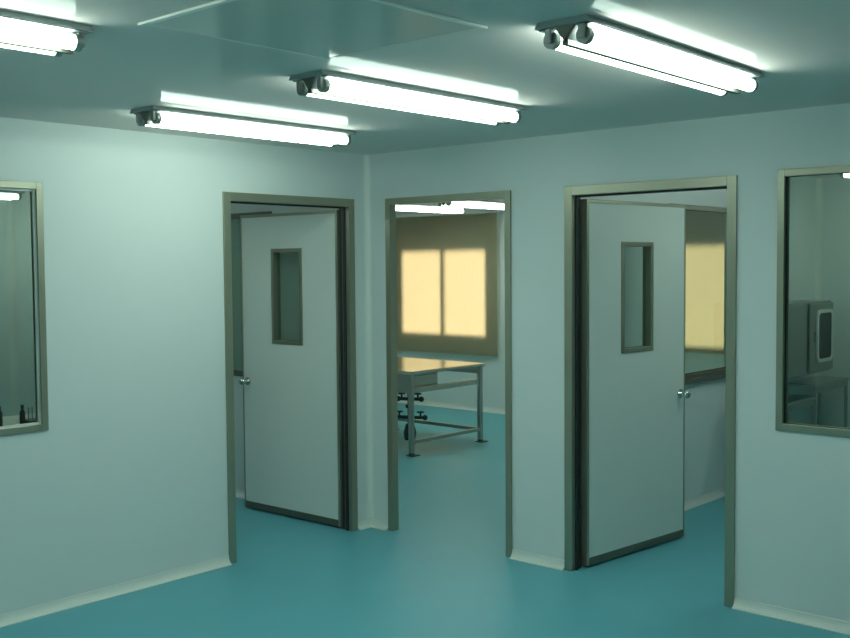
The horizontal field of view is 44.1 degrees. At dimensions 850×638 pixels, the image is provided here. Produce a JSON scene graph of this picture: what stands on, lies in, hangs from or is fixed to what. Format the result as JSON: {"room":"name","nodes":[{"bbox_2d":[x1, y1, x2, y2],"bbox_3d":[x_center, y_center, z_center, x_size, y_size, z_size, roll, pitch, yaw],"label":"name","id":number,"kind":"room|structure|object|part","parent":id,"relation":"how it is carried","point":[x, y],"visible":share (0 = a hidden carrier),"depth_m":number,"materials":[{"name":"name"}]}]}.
{"room":"clean room","nodes":[
{"label":"clean room","id":0,"kind":"room"},
{"bbox_2d":[0,200,242,416],"bbox_3d":[-4.250,0.036,9.687,0.100,2.418,10.280,2,4,42],"label":"wall","id":1,"kind":"structure","parent":0,"point":[5,392],"depth_m":9.96,"materials":[{"name":"white paint"}]},
{"bbox_2d":[0,117,370,614],"bbox_3d":[-2.249,0.269,4.762,0.042,2.418,5.600,2,4,42],"label":"wall","id":2,"kind":"structure","parent":0,"point":[126,481],"depth_m":5.51,"materials":[{"name":"white paint"}]},
{"bbox_2d":[0,180,48,435],"bbox_3d":[-2.272,-0.034,4.723,0.066,1.213,1.177,2,4,42],"label":"window","id":3,"kind":"structure","parent":2,"relation":"in","point":[35,188],"depth_m":5.12,"materials":[{"name":"silver metal"}]},
{"bbox_2d":[0,518,370,627],"bbox_3d":[-2.212,1.452,4.796,0.034,0.050,5.600,2,4,42],"label":"baseboard","id":4,"kind":"structure","parent":2,"relation":"attached to","point":[25,614],"depth_m":5.47,"materials":[{"name":"white"}]},
{"bbox_2d":[222,192,357,563],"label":"door","id":5,"kind":"structure","parent":2,"relation":"in","point":[300,404],"depth_m":6.93,"materials":[{"name":"silver metal"}]},
{"bbox_3d":[-1.223,0.434,7.367,0.055,0.056,0.196,2,4,40],"label":"knob","id":6,"kind":"part","parent":5,"relation":"part of","materials":[{"name":"silver metal"}]},
{"bbox_3d":[-0.911,-0.152,7.068,0.302,0.645,0.062,2,4,40],"label":"vision frame","id":7,"kind":"part","parent":5,"relation":"part of","materials":[{"name":"silver metal"}]},
{"bbox_3d":[-0.902,0.313,7.087,0.955,2.050,0.054,2,4,40],"label":"edge trim","id":8,"kind":"part","parent":5,"relation":"part of","materials":[{"name":"silver metal"}]},
{"bbox_3d":[-0.897,1.314,7.140,0.923,0.045,0.054,2,4,40],"label":"rail","id":9,"kind":"part","parent":5,"relation":"part of","materials":[{"name":"grey metal"}]},
{"bbox_2d":[363,155,373,517],"bbox_3d":[-0.365,0.121,6.806,0.034,2.358,0.034,2,4,42],"label":"trim","id":10,"kind":"structure","parent":2,"relation":"attached to","point":[366,158],"depth_m":6.81,"materials":[{"name":"white"}]},
{"bbox_2d":[0,0,849,204],"bbox_3d":[-0.350,-1.077,6.161,10.550,0.100,10.530,2,4,42],"label":"ceiling","id":11,"kind":"structure","parent":0,"point":[801,48],"depth_m":3.87,"materials":[{"name":"paint"}]},
{"bbox_2d":[0,190,24,199],"bbox_3d":[-4.027,-1.083,8.884,0.192,0.106,1.250,2,4,42],"label":"lamp","id":12,"kind":"object","parent":11,"relation":"attached to","point":[4,194],"visible":1,"depth_m":9.22,"materials":[{"name":"grey metal"}]},
{"bbox_2d":[0,10,93,56],"bbox_3d":[-1.467,-0.806,2.709,0.192,0.076,1.250,2,4,42],"label":"lamp","id":13,"kind":"object","parent":11,"relation":"attached to","point":[18,31],"visible":1,"depth_m":3.03,"materials":[{"name":"grey metal"}]},
{"bbox_2d":[130,105,356,146],"bbox_3d":[-0.849,-0.935,5.158,0.192,0.076,1.250,2,4,42],"label":"lamp","id":14,"kind":"object","parent":11,"relation":"attached to","point":[152,116],"visible":1,"depth_m":5.02,"materials":[{"name":"grey metal"}]},
{"bbox_3d":[-1.254,-0.906,4.706,0.068,0.046,0.006,2,4,42],"label":"plate","id":15,"kind":"part","parent":14,"relation":"part of","materials":[{"name":"grey metal"}]},
{"bbox_2d":[138,0,487,59],"bbox_3d":[-0.327,-0.870,3.116,0.717,0.008,0.748,2,4,42],"label":"ceiling panel","id":16,"kind":"object","parent":11,"relation":"in","point":[319,29],"visible":1,"depth_m":3.10,"materials":[{"name":"paint"}]},
{"bbox_3d":[-0.327,-0.872,3.130,0.697,0.004,0.728,2,4,42],"label":"frame","id":17,"kind":"part","parent":16,"relation":"part of","materials":[{"name":"paint"}]},
{"bbox_2d":[288,70,526,125],"bbox_3d":[-0.025,-0.900,4.348,0.192,0.076,1.250,2,4,42],"label":"lamp","id":18,"kind":"object","parent":11,"relation":"attached to","point":[325,84],"visible":1,"depth_m":4.19,"materials":[{"name":"grey metal"}]},
{"bbox_3d":[-0.430,-0.871,3.896,0.068,0.046,0.006,2,4,42],"label":"plate","id":19,"kind":"part","parent":18,"relation":"part of","materials":[{"name":"grey metal"}]},
{"bbox_2d":[396,204,464,213],"bbox_3d":[-0.022,-1.207,11.108,0.192,0.146,1.250,2,4,42],"label":"lamp","id":20,"kind":"object","parent":11,"relation":"attached to","point":[413,207],"visible":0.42,"depth_m":11.09,"materials":[{"name":"grey metal"}]},
{"bbox_2d":[437,200,503,209],"bbox_3d":[0.577,-1.182,10.518,0.192,0.146,1.250,2,4,42],"label":"lamp","id":21,"kind":"object","parent":11,"relation":"attached to","point":[484,204],"visible":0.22,"depth_m":10.37,"materials":[{"name":"grey metal"}]},
{"bbox_2d":[534,14,763,95],"bbox_3d":[0.803,-0.866,3.541,0.192,0.076,1.250,2,4,40],"label":"lamp","id":22,"kind":"object","parent":11,"relation":"attached to","point":[587,36],"visible":1,"depth_m":3.35,"materials":[{"name":"grey metal"}]},
{"bbox_3d":[0.409,-0.837,3.078,0.068,0.046,0.006,2,4,40],"label":"plate","id":23,"kind":"part","parent":22,"relation":"part of","materials":[{"name":"grey metal"}]},
{"bbox_2d":[840,174,849,178],"bbox_3d":[3.643,-1.093,7.602,1.250,0.076,0.192,2,4,42],"label":"lamp","id":24,"kind":"object","parent":11,"relation":"attached to","point":[847,176],"visible":0.46,"depth_m":7.93,"materials":[{"name":"grey metal"}]},
{"bbox_2d":[0,403,849,637],"bbox_3d":[-0.330,1.437,6.288,10.550,0.100,10.530,2,4,42],"label":"floor","id":25,"kind":"structure","parent":0,"point":[446,571],"depth_m":5.62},
{"bbox_2d":[3,413,35,425],"bbox_3d":[-2.710,1.032,5.823,0.700,0.795,1.600,2,4,42],"label":"lab bench","id":26,"kind":"object","parent":25,"relation":"on","point":[7,420],"visible":0.02,"depth_m":6.33,"materials":[{"name":"grey metal"}]},
{"bbox_2d":[0,406,2,425],"bbox_3d":[-2.463,0.560,6.005,0.088,0.124,0.088,2,4,42],"label":"bottle","id":27,"kind":"object","parent":26,"relation":"on","point":[1,413],"visible":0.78,"depth_m":6.00,"materials":[{"name":"black plastic"}]},
{"bbox_2d":[19,405,24,423],"bbox_3d":[-2.350,0.558,6.130,0.032,0.114,0.032,2,4,42],"label":"bottle","id":28,"kind":"object","parent":26,"relation":"on","point":[22,412],"visible":0.87,"depth_m":6.12,"materials":[{"name":"black glass"}]},
{"bbox_2d":[25,407,35,422],"bbox_3d":[-2.309,0.565,6.176,0.120,0.095,0.076,2,4,42],"label":"tray","id":29,"kind":"object","parent":26,"relation":"on","point":[29,420],"visible":0.55,"depth_m":6.16,"materials":[{"name":"black plastic"}]},
{"bbox_2d":[397,357,487,456],"bbox_3d":[-0.226,0.810,10.164,1.275,0.760,1.080,2,4,42],"label":"work table","id":30,"kind":"object","parent":25,"relation":"on","point":[415,376],"visible":0.76,"depth_m":9.74,"materials":[{"name":"silver metal"}]},
{"bbox_3d":[-0.123,0.852,9.415,0.040,0.710,0.040,2,4,42],"label":"leg","id":31,"kind":"part","parent":30,"relation":"part of","materials":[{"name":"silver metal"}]},
{"bbox_3d":[-0.004,0.553,9.564,0.012,0.092,0.345,2,4,42],"label":"drawer","id":32,"kind":"part","parent":30,"relation":"part of","materials":[{"name":"silver metal"}]},
{"bbox_3d":[0.202,0.622,9.769,0.024,0.050,0.980,2,4,42],"label":"rail","id":33,"kind":"part","parent":30,"relation":"part of","materials":[{"name":"silver metal"}]},
{"bbox_3d":[0.088,0.474,10.521,1.180,0.070,0.024,2,4,42],"label":"rail","id":34,"kind":"part","parent":30,"relation":"part of","materials":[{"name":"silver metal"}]},
{"bbox_3d":[0.531,0.810,10.144,0.040,0.710,0.040,2,4,42],"label":"leg","id":35,"kind":"part","parent":30,"relation":"part of","materials":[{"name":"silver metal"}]},
{"bbox_2d":[788,394,815,424],"bbox_3d":[2.627,0.946,7.901,0.280,0.672,0.915,2,4,42],"label":"bench","id":36,"kind":"object","parent":25,"relation":"on","point":[795,401],"visible":0.28,"depth_m":8.02,"materials":[{"name":"silver metal"}]},
{"bbox_3d":[3.008,0.943,8.147,0.028,0.647,0.028,2,4,42],"label":"leg","id":37,"kind":"part","parent":36,"relation":"part of","materials":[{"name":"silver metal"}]},
{"bbox_2d":[788,375,848,427],"bbox_3d":[3.182,0.870,8.534,0.260,0.752,0.715,2,4,42],"label":"table","id":38,"kind":"object","parent":25,"relation":"on","point":[819,383],"visible":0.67,"depth_m":8.53,"materials":[{"name":"silver metal"}]},
{"bbox_3d":[3.039,0.900,8.211,0.028,0.727,0.028,2,4,42],"label":"leg","id":39,"kind":"part","parent":38,"relation":"part of","materials":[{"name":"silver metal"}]},
{"bbox_3d":[3.325,0.865,8.859,0.028,0.727,0.028,2,4,42],"label":"leg","id":40,"kind":"part","parent":38,"relation":"part of","materials":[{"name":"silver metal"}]},
{"bbox_3d":[3.489,0.871,8.713,0.028,0.727,0.028,2,4,42],"label":"leg","id":41,"kind":"part","parent":38,"relation":"part of","materials":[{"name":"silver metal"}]},
{"bbox_2d":[14,103,849,621],"bbox_3d":[-0.036,0.161,6.564,10.350,2.418,0.042,2,4,42],"label":"wall","id":42,"kind":"structure","parent":0,"point":[792,489],"depth_m":5.47,"materials":[{"name":"white paint"}]},
{"bbox_2d":[5,200,19,415],"bbox_3d":[-3.904,-0.010,9.952,0.060,2.358,0.060,2,4,42],"label":"trim","id":43,"kind":"structure","parent":42,"relation":"attached to","point":[9,204],"depth_m":9.96,"materials":[{"name":"white"}]},
{"bbox_2d":[236,489,244,498],"bbox_3d":[-2.154,1.266,8.474,4.708,0.050,0.034,2,4,42],"label":"baseboard","id":44,"kind":"structure","parent":42,"relation":"attached to","point":[239,493],"depth_m":7.78,"materials":[{"name":"white"}]},
{"bbox_2d":[231,211,271,376],"bbox_3d":[-1.566,-0.184,7.915,1.350,1.195,0.066,2,4,42],"label":"window","id":45,"kind":"structure","parent":42,"relation":"in","point":[235,215],"depth_m":7.66,"materials":[{"name":"grey metal"}]},
{"bbox_2d":[385,190,511,556],"bbox_3d":[0.143,0.312,6.406,0.994,2.128,0.057,2,4,42],"label":"door frame","id":46,"kind":"structure","parent":42,"relation":"in","point":[390,204],"depth_m":6.64,"materials":[{"name":"silver metal"}]},
{"bbox_2d":[371,518,849,634],"bbox_3d":[1.718,1.411,5.013,5.600,0.050,0.034,2,4,42],"label":"baseboard","id":47,"kind":"structure","parent":42,"relation":"attached to","point":[798,617],"depth_m":5.09,"materials":[{"name":"white"}]},
{"bbox_2d":[564,175,736,606],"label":"door","id":48,"kind":"structure","parent":42,"relation":"in","point":[624,407],"depth_m":5.98,"materials":[{"name":"silver metal"}]},
{"bbox_3d":[1.233,0.343,6.168,0.955,2.050,0.054,-3,4,-42],"label":"edge trim","id":49,"kind":"part","parent":48,"relation":"part of","materials":[{"name":"silver metal"}]},
{"bbox_3d":[1.244,1.344,6.221,0.923,0.045,0.054,-3,4,-42],"label":"rail","id":50,"kind":"part","parent":48,"relation":"part of","materials":[{"name":"grey metal"}]},
{"bbox_3d":[1.220,-0.129,6.135,0.306,0.640,0.062,-3,4,-42],"label":"vision frame","id":51,"kind":"part","parent":48,"relation":"part of","materials":[{"name":"silver metal"}]},
{"bbox_3d":[1.546,0.458,6.459,0.055,0.056,0.196,-3,4,-42],"label":"knob","id":52,"kind":"part","parent":48,"relation":"part of","materials":[{"name":"silver metal"}]},
{"bbox_2d":[775,165,849,437],"bbox_3d":[2.127,-0.072,4.612,1.178,1.235,0.066,2,4,42],"label":"window","id":53,"kind":"structure","parent":42,"relation":"in","point":[783,197],"depth_m":4.96,"materials":[{"name":"silver metal"}]},
{"bbox_2d":[396,208,723,409],"bbox_3d":[1.496,-0.103,11.538,6.190,2.418,0.150,2,4,42],"label":"wall","id":54,"kind":"structure","parent":0,"point":[494,368],"depth_m":12.13,"materials":[{"name":"white paint"}]},
{"bbox_2d":[396,209,500,356],"bbox_3d":[0.210,-0.435,12.525,1.722,1.682,0.067,2,4,42],"label":"roller blind","id":55,"kind":"object","parent":54,"relation":"attached to","point":[446,263],"visible":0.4,"depth_m":12.44,"materials":[{"name":"fabric"}]},
{"bbox_2d":[398,400,504,413],"bbox_3d":[1.453,1.084,11.521,6.015,0.050,0.034,2,4,42],"label":"baseboard","id":56,"kind":"structure","parent":54,"relation":"attached to","point":[425,403],"depth_m":12.50,"materials":[{"name":"white"}]},
{"bbox_2d":[685,211,724,353],"bbox_3d":[2.490,-0.432,10.483,1.722,1.517,0.067,2,4,42],"label":"roller blind","id":57,"kind":"object","parent":54,"relation":"attached to","point":[704,285],"visible":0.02,"depth_m":10.24,"materials":[{"name":"fabric"}]},
{"bbox_2d":[581,176,814,510],"bbox_3d":[2.191,0.085,7.709,0.109,2.418,4.638,2,4,42],"label":"wall","id":58,"kind":"structure","parent":0,"point":[705,407],"depth_m":7.55,"materials":[{"name":"white paint"}]},
{"bbox_2d":[669,203,726,384],"bbox_3d":[1.953,-0.179,7.408,0.099,1.230,1.020,2,4,42],"label":"window","id":59,"kind":"structure","parent":58,"relation":"in","point":[716,373],"depth_m":7.43,"materials":[{"name":"grey metal"}]},
{"bbox_3d":[1.953,0.421,7.392,0.045,0.033,0.945,2,4,42],"label":"sill","id":60,"kind":"part","parent":59,"relation":"part of","materials":[{"name":"grey metal"}]},
{"bbox_2d":[788,300,833,377],"bbox_3d":[2.907,0.149,8.249,0.305,0.565,0.965,2,4,42],"label":"box","id":61,"kind":"object","parent":58,"relation":"attached to","point":[811,322],"visible":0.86,"depth_m":8.18,"materials":[{"name":"grey metal"}]},
{"bbox_3d":[2.822,0.162,8.000,0.007,0.525,0.440,2,4,42],"label":"panel","id":62,"kind":"part","parent":61,"relation":"part of","materials":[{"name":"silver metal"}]},
{"bbox_3d":[3.147,0.142,8.349,0.022,0.535,0.475,2,4,42],"label":"door panel","id":63,"kind":"part","parent":61,"relation":"part of","materials":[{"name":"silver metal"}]},
{"bbox_2d":[813,178,822,424],"bbox_3d":[3.334,-0.015,8.915,0.050,2.358,0.050,2,4,42],"label":"trim","id":64,"kind":"structure","parent":58,"relation":"attached to","point":[818,237],"depth_m":8.89,"materials":[{"name":"white metal"}]},
{"bbox_2d":[821,177,849,427],"bbox_3d":[4.953,0.071,7.570,4.260,2.418,0.100,2,4,42],"label":"wall","id":65,"kind":"structure","parent":0,"point":[836,190],"depth_m":8.82,"materials":[{"name":"white paint"}]}
]}

